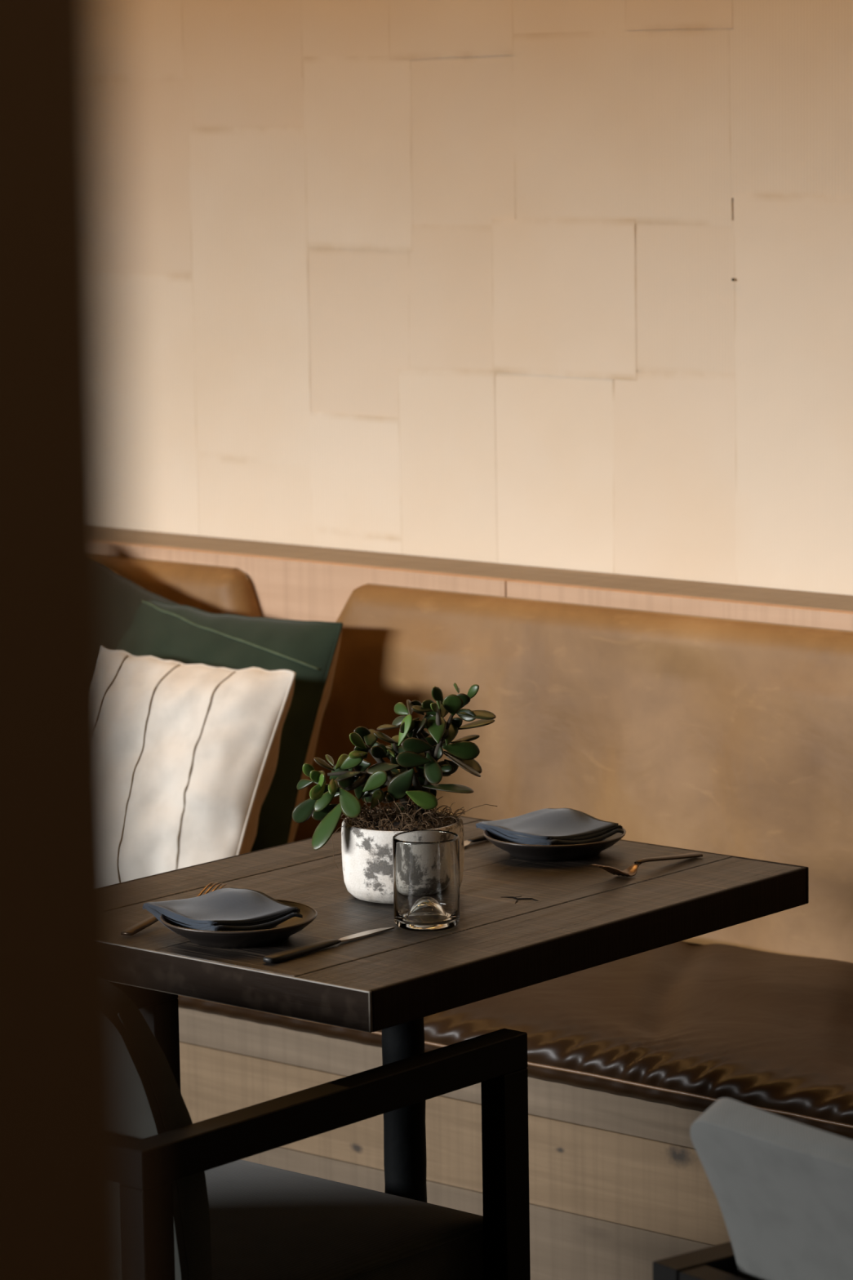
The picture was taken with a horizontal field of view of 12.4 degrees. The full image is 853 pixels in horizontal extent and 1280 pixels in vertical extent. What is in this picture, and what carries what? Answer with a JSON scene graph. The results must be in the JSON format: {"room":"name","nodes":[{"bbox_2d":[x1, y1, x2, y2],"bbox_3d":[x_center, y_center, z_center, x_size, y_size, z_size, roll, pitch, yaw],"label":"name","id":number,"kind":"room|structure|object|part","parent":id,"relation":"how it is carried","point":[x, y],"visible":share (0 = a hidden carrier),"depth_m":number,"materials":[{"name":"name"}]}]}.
{"room":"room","nodes":[
{"label":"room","id":0,"kind":"room"},
{"bbox_2d":[0,0,145,1279],"bbox_3d":[-0.567,0.173,0.882,1.129,2.850,0.301,6,11,40],"label":"pillar","id":1,"kind":"structure","parent":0,"point":[71,1180],"depth_m":0.59,"materials":[{"name":"brown wood"}]},
{"bbox_2d":[110,0,852,595],"bbox_3d":[0.968,-0.507,5.327,10.503,2.850,0.137,6,11,40],"label":"wall","id":2,"kind":"structure","parent":0,"point":[559,284],"depth_m":5.99,"materials":[{"name":"paint"}]},
{"bbox_2d":[124,542,852,631],"bbox_3d":[-0.203,0.330,6.293,7.590,0.950,0.158,6,11,40],"label":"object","id":3,"kind":"structure","parent":2,"relation":"attached to","point":[284,588],"depth_m":5.98,"materials":[{"name":"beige wood"}]},
{"bbox_2d":[124,528,852,611],"bbox_3d":[-0.204,-0.133,6.233,7.590,0.016,0.134,6,11,40],"label":"trim","id":4,"kind":"structure","parent":2,"relation":"attached to","point":[627,582],"depth_m":5.95,"materials":[{"name":"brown wood"}]},
{"bbox_3d":[-1.015,1.300,3.230,10.700,0.050,6.400,6,11,40],"label":"floor","id":5,"kind":"structure","parent":0,"visible":0},
{"bbox_2d":[137,986,530,1279],"bbox_3d":[-0.299,0.691,4.298,0.570,0.822,0.610,6,11,40],"label":"armchair","id":6,"kind":"object","parent":5,"relation":"on","point":[211,1213],"visible":0.52,"depth_m":4.24,"materials":[{"name":"black wood"}]},
{"bbox_3d":[-0.503,0.441,4.441,0.034,0.040,0.600,6,11,40],"label":"arm","id":7,"kind":"part","parent":6,"relation":"part of","materials":[{"name":"black wood"}]},
{"bbox_3d":[-0.273,0.846,3.934,0.034,0.620,0.042,6,11,40],"label":"leg","id":8,"kind":"part","parent":6,"relation":"part of","materials":[{"name":"black wood"}]},
{"bbox_3d":[-0.316,0.734,4.698,0.034,0.620,0.042,6,11,40],"label":"leg","id":9,"kind":"part","parent":6,"relation":"part of","materials":[{"name":"black wood"}]},
{"bbox_3d":[-0.454,0.501,4.092,0.488,0.382,0.147,6,11,40],"label":"backrest","id":10,"kind":"part","parent":6,"relation":"part of","materials":[{"name":"black wood"}]},
{"bbox_3d":[-0.097,0.486,4.095,0.034,0.040,0.600,6,11,40],"label":"arm","id":11,"kind":"part","parent":6,"relation":"part of","materials":[{"name":"black wood"}]},
{"bbox_3d":[-0.285,0.695,4.315,0.492,0.104,0.547,6,11,40],"label":"seat","id":12,"kind":"part","parent":6,"relation":"part of","materials":[{"name":"black fabric"}]},
{"bbox_3d":[0.090,0.778,4.352,0.034,0.620,0.042,6,11,40],"label":"leg","id":13,"kind":"part","parent":6,"relation":"part of","materials":[{"name":"black wood"}]},
{"bbox_2d":[133,815,808,1202],"bbox_3d":[-0.025,0.666,4.674,0.610,0.751,0.800,6,11,40],"label":"dining table","id":14,"kind":"object","parent":5,"relation":"on","point":[523,923],"visible":0.64,"depth_m":4.49,"materials":[{"name":"brown wood"}]},
{"bbox_2d":[135,881,227,933],"bbox_3d":[-0.289,0.307,4.488,0.024,0.021,0.203,4,10,28],"label":"fork","id":15,"kind":"object","parent":14,"relation":"on","point":[140,926],"visible":0.33,"depth_m":4.45,"materials":[{"name":"metal"}]},
{"bbox_3d":[-0.308,0.316,4.454,0.015,0.014,0.124,4,10,28],"label":"handle","id":16,"kind":"part","parent":15,"relation":"part of","materials":[{"name":"metal"}]},
{"bbox_2d":[160,898,317,948],"bbox_3d":[-0.210,0.320,4.384,0.176,0.027,0.176,6,11,40],"label":"plate","id":17,"kind":"object","parent":14,"relation":"on","point":[281,932],"visible":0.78,"depth_m":4.33,"materials":[{"name":"black ceramic"}]},
{"bbox_2d":[142,888,302,931],"bbox_3d":[-0.230,0.306,4.395,0.120,0.036,0.149,-7,10,-36],"label":"napkin","id":18,"kind":"object","parent":17,"relation":"on","point":[224,909],"visible":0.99,"depth_m":4.38,"materials":[{"name":"fabric"}]},
{"bbox_2d":[262,926,395,963],"bbox_3d":[-0.108,0.335,4.338,0.018,0.007,0.214,6,11,38],"label":"table knife","id":19,"kind":"object","parent":14,"relation":"on","point":[284,955],"visible":1,"depth_m":4.31,"materials":[{"name":"black metal"}]},
{"bbox_3d":[-0.136,0.341,4.300,0.015,0.007,0.120,6,11,39],"label":"handle","id":20,"kind":"part","parent":19,"relation":"part of","materials":[{"name":"black metal"}]},
{"bbox_3d":[-0.072,0.329,4.384,0.017,0.004,0.097,6,11,39],"label":"blade","id":21,"kind":"part","parent":19,"relation":"part of","materials":[{"name":"metal"}]},
{"bbox_2d":[292,682,497,904],"bbox_3d":[-0.036,0.176,4.583,0.236,0.247,0.145,1,9,13],"label":"jade plant","id":22,"kind":"object","parent":14,"relation":"on","point":[366,835],"visible":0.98,"depth_m":4.57,"materials":[{"name":"green plant"}]},
{"bbox_3d":[-0.041,0.141,4.577,0.151,0.123,0.028,-2,8,-6],"label":"stem","id":23,"kind":"part","parent":22,"relation":"part of","materials":[{"name":"green plant"}]},
{"bbox_3d":[-0.028,0.255,4.592,0.144,0.090,0.144,6,11,40],"label":"pot","id":24,"kind":"part","parent":22,"relation":"part of","materials":[{"name":"ceramic"}]},
{"bbox_2d":[392,829,460,931],"bbox_3d":[0.000,0.272,4.425,0.075,0.103,0.075,6,11,40],"label":"drinking glass","id":25,"kind":"object","parent":14,"relation":"on","point":[426,862],"visible":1,"depth_m":4.39,"materials":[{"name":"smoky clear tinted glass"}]},
{"bbox_2d":[463,833,487,845],"bbox_3d":[0.065,0.249,4.899,0.018,0.007,0.214,6,11,39],"label":"table knife","id":26,"kind":"object","parent":14,"relation":"on","point":[480,837],"visible":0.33,"depth_m":4.90,"materials":[{"name":"black metal"}]},
{"bbox_3d":[0.028,0.258,4.855,0.017,0.004,0.097,6,11,40],"label":"blade","id":27,"kind":"part","parent":26,"relation":"part of","materials":[{"name":"metal"}]},
{"bbox_3d":[0.093,0.243,4.936,0.015,0.007,0.120,6,11,40],"label":"handle","id":28,"kind":"part","parent":26,"relation":"part of","materials":[{"name":"black metal"}]},
{"bbox_2d":[483,827,626,862],"bbox_3d":[0.158,0.249,4.827,0.176,0.027,0.176,6,11,40],"label":"plate","id":29,"kind":"object","parent":14,"relation":"on","point":[550,853],"visible":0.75,"depth_m":4.76,"materials":[{"name":"black ceramic"}]},
{"bbox_2d":[475,808,623,844],"bbox_3d":[0.152,0.234,4.838,0.120,0.037,0.149,-7,10,-37],"label":"napkin","id":30,"kind":"object","parent":29,"relation":"on","point":[548,826],"visible":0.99,"depth_m":4.82,"materials":[{"name":"fabric"}]},
{"bbox_2d":[589,852,702,876],"bbox_3d":[0.267,0.265,4.712,0.024,0.021,0.203,6,11,40],"label":"fork","id":31,"kind":"object","parent":14,"relation":"on","point":[631,871],"visible":1,"depth_m":4.70,"materials":[{"name":"metal"}]},
{"bbox_3d":[0.292,0.264,4.742,0.015,0.014,0.124,6,11,40],"label":"handle","id":32,"kind":"part","parent":31,"relation":"part of","materials":[{"name":"metal"}]},
{"bbox_2d":[125,556,852,1279],"bbox_3d":[-0.484,0.379,5.994,7.520,0.910,0.665,6,11,40],"label":"bench","id":33,"kind":"object","parent":5,"relation":"on","point":[713,735],"visible":0.29,"depth_m":5.43,"materials":[{"name":"brown leather"}]},
{"bbox_2d":[125,578,179,628],"bbox_3d":[-0.516,0.111,6.221,0.165,0.531,0.532,-9,11,-42],"label":"cushion","id":34,"kind":"object","parent":33,"relation":"on","point":[135,593],"visible":0.14,"depth_m":6.15,"materials":[{"name":"green fabric"}]},
{"bbox_2d":[125,556,261,617],"bbox_3d":[-1.677,-0.027,7.342,3.760,0.462,0.102,6,11,40],"label":"cushion","id":35,"kind":"object","parent":33,"relation":"on","point":[215,589],"depth_m":6.21,"materials":[{"name":"beige leather"}]},
{"bbox_2d":[128,653,295,879],"bbox_3d":[-0.393,0.215,5.831,0.413,0.367,0.221,6,11,41],"label":"cushion","id":36,"kind":"object","parent":33,"relation":"on","point":[205,740],"visible":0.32,"depth_m":5.73,"materials":[{"name":"beige fabric"}]},
{"bbox_2d":[127,599,342,852],"bbox_3d":[-0.348,0.164,6.020,0.474,0.424,0.209,7,12,43],"label":"cushion","id":37,"kind":"object","parent":33,"relation":"on","point":[182,633],"visible":0.38,"depth_m":5.91,"materials":[{"name":"green fabric"}]},
{"bbox_2d":[177,940,852,1140],"bbox_3d":[-0.513,0.403,6.009,7.440,0.080,0.645,6,11,40],"label":"seat cushion","id":38,"kind":"object","parent":33,"relation":"on","point":[667,1033],"depth_m":5.10,"materials":[{"name":"leather"}]},
{"bbox_2d":[293,583,852,963],"bbox_3d":[1.107,0.280,4.969,3.500,0.458,0.101,6,11,40],"label":"cushion","id":39,"kind":"object","parent":33,"relation":"on","point":[713,735],"depth_m":5.63,"materials":[{"name":"beige leather"}]},
{"bbox_2d":[653,1097,852,1279],"bbox_3d":[0.611,0.799,3.467,0.610,0.822,0.570,-7,10,-37],"label":"armchair","id":40,"kind":"object","parent":5,"relation":"on","point":[783,1188],"visible":1,"depth_m":3.38,"materials":[{"name":"grey fabric"}]},
{"bbox_3d":[0.449,0.543,3.647,0.600,0.040,0.034,-7,10,-37],"label":"arm","id":41,"kind":"part","parent":40,"relation":"part of","materials":[{"name":"black wood"}]},
{"bbox_3d":[0.387,0.600,3.267,0.031,0.037,0.502,-7,10,-37],"label":"rail","id":42,"kind":"part","parent":40,"relation":"part of","materials":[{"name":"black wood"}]}
]}

